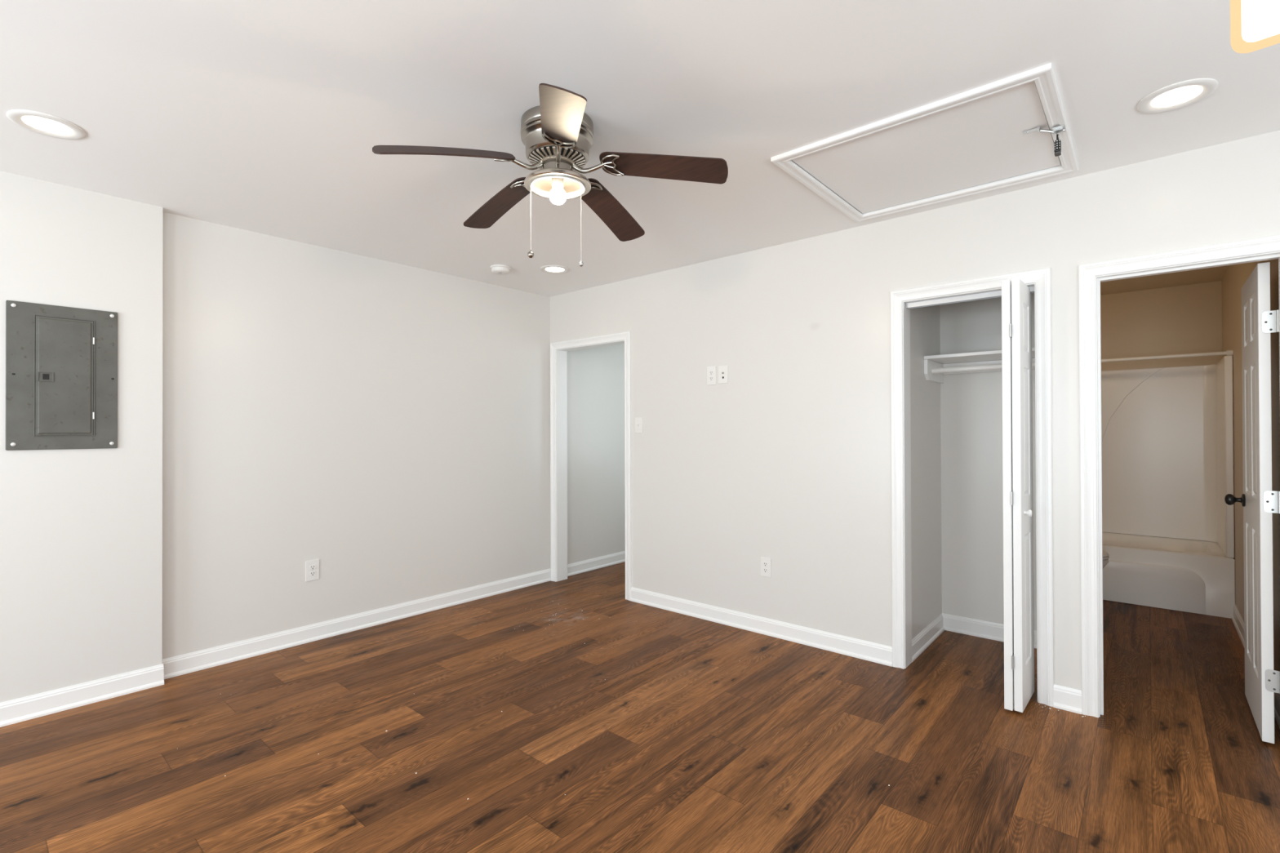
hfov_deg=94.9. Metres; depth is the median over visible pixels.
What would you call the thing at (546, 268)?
recessed light
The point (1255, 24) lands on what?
ceiling lamp
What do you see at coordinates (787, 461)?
wall
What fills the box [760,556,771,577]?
wall outlet
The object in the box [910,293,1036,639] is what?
wall
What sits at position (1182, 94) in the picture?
recessed light
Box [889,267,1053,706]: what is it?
trim
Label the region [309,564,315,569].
receptacle
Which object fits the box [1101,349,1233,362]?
shower rod
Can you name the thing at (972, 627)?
baseboard
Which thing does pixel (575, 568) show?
baseboard
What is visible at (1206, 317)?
wall
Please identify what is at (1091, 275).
trim
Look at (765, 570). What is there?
receptacle
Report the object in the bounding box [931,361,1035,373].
closet rod
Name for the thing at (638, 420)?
light switch
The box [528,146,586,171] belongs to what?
vent
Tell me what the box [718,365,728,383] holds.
cable plate
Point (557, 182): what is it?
socket
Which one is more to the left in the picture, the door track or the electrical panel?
the electrical panel
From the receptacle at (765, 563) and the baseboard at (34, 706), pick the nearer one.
the baseboard at (34, 706)
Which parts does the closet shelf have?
rail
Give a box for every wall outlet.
[305,559,319,582]
[706,365,715,385]
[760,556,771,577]
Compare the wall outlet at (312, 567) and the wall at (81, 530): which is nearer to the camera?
the wall at (81, 530)
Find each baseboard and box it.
[0,663,164,727]
[162,568,551,679]
[567,551,625,576]
[630,586,1081,714]
[911,604,1279,728]
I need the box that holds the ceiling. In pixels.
[0,0,1279,297]
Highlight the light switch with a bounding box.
[635,417,642,433]
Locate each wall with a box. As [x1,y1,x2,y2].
[0,170,162,702]
[162,211,625,659]
[550,129,1279,690]
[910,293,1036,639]
[1100,258,1279,671]
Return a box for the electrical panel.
[5,300,117,450]
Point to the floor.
(699, 735)
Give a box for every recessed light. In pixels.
[6,109,85,139]
[540,265,569,273]
[1137,77,1217,113]
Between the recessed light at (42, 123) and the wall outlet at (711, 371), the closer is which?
the recessed light at (42, 123)
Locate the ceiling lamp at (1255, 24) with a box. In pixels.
[1230,0,1279,53]
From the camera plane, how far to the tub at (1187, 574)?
4.22 m
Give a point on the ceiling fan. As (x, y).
(557, 134)
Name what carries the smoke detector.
attached to the ceiling
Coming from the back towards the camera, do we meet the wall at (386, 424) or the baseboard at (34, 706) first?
the wall at (386, 424)
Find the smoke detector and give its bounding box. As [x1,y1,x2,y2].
[490,264,511,275]
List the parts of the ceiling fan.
blade, blade, light bulb, blade, blade, blade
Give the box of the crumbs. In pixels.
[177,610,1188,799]
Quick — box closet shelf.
[924,346,1035,383]
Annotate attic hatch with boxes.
[770,62,1078,222]
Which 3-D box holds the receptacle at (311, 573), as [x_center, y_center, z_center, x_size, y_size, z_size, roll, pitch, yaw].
[-2.012,0.904,3.614,0.002,0.028,0.034,0,0,41]
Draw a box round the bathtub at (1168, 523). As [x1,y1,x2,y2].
[1101,355,1235,618]
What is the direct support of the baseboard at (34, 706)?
attached to the wall at (81, 530)
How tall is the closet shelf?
0.142 m
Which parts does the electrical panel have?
door, door frame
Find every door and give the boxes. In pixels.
[1001,278,1034,712]
[1224,262,1279,743]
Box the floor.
[0,561,1279,852]
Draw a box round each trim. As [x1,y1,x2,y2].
[550,331,631,600]
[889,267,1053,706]
[1078,235,1279,717]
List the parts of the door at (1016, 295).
knob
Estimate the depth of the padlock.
2.23 m
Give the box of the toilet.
[1102,550,1109,568]
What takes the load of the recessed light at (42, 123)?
in the ceiling
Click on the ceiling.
(264, 117)
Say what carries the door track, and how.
attached to the wall at (787, 461)
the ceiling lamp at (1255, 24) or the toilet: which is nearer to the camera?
the ceiling lamp at (1255, 24)
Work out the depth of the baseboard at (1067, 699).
3.58 m
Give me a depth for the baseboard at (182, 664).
3.70 m
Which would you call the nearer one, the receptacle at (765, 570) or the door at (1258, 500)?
the door at (1258, 500)
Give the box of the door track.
[906,285,1034,308]
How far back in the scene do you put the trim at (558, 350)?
5.02 m
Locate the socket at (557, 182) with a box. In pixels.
[551,177,564,187]
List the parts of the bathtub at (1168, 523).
apron panel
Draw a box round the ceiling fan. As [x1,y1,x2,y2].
[372,83,728,266]
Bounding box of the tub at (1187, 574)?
[1102,532,1235,618]
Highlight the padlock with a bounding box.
[1053,133,1061,156]
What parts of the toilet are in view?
lid, bowl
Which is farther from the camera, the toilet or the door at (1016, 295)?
the toilet
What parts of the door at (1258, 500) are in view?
knob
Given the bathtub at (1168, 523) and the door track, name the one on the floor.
the bathtub at (1168, 523)
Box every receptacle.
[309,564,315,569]
[309,571,315,576]
[763,561,768,566]
[763,568,768,573]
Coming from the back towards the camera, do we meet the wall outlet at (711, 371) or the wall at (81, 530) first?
the wall outlet at (711, 371)
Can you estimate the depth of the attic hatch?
2.44 m

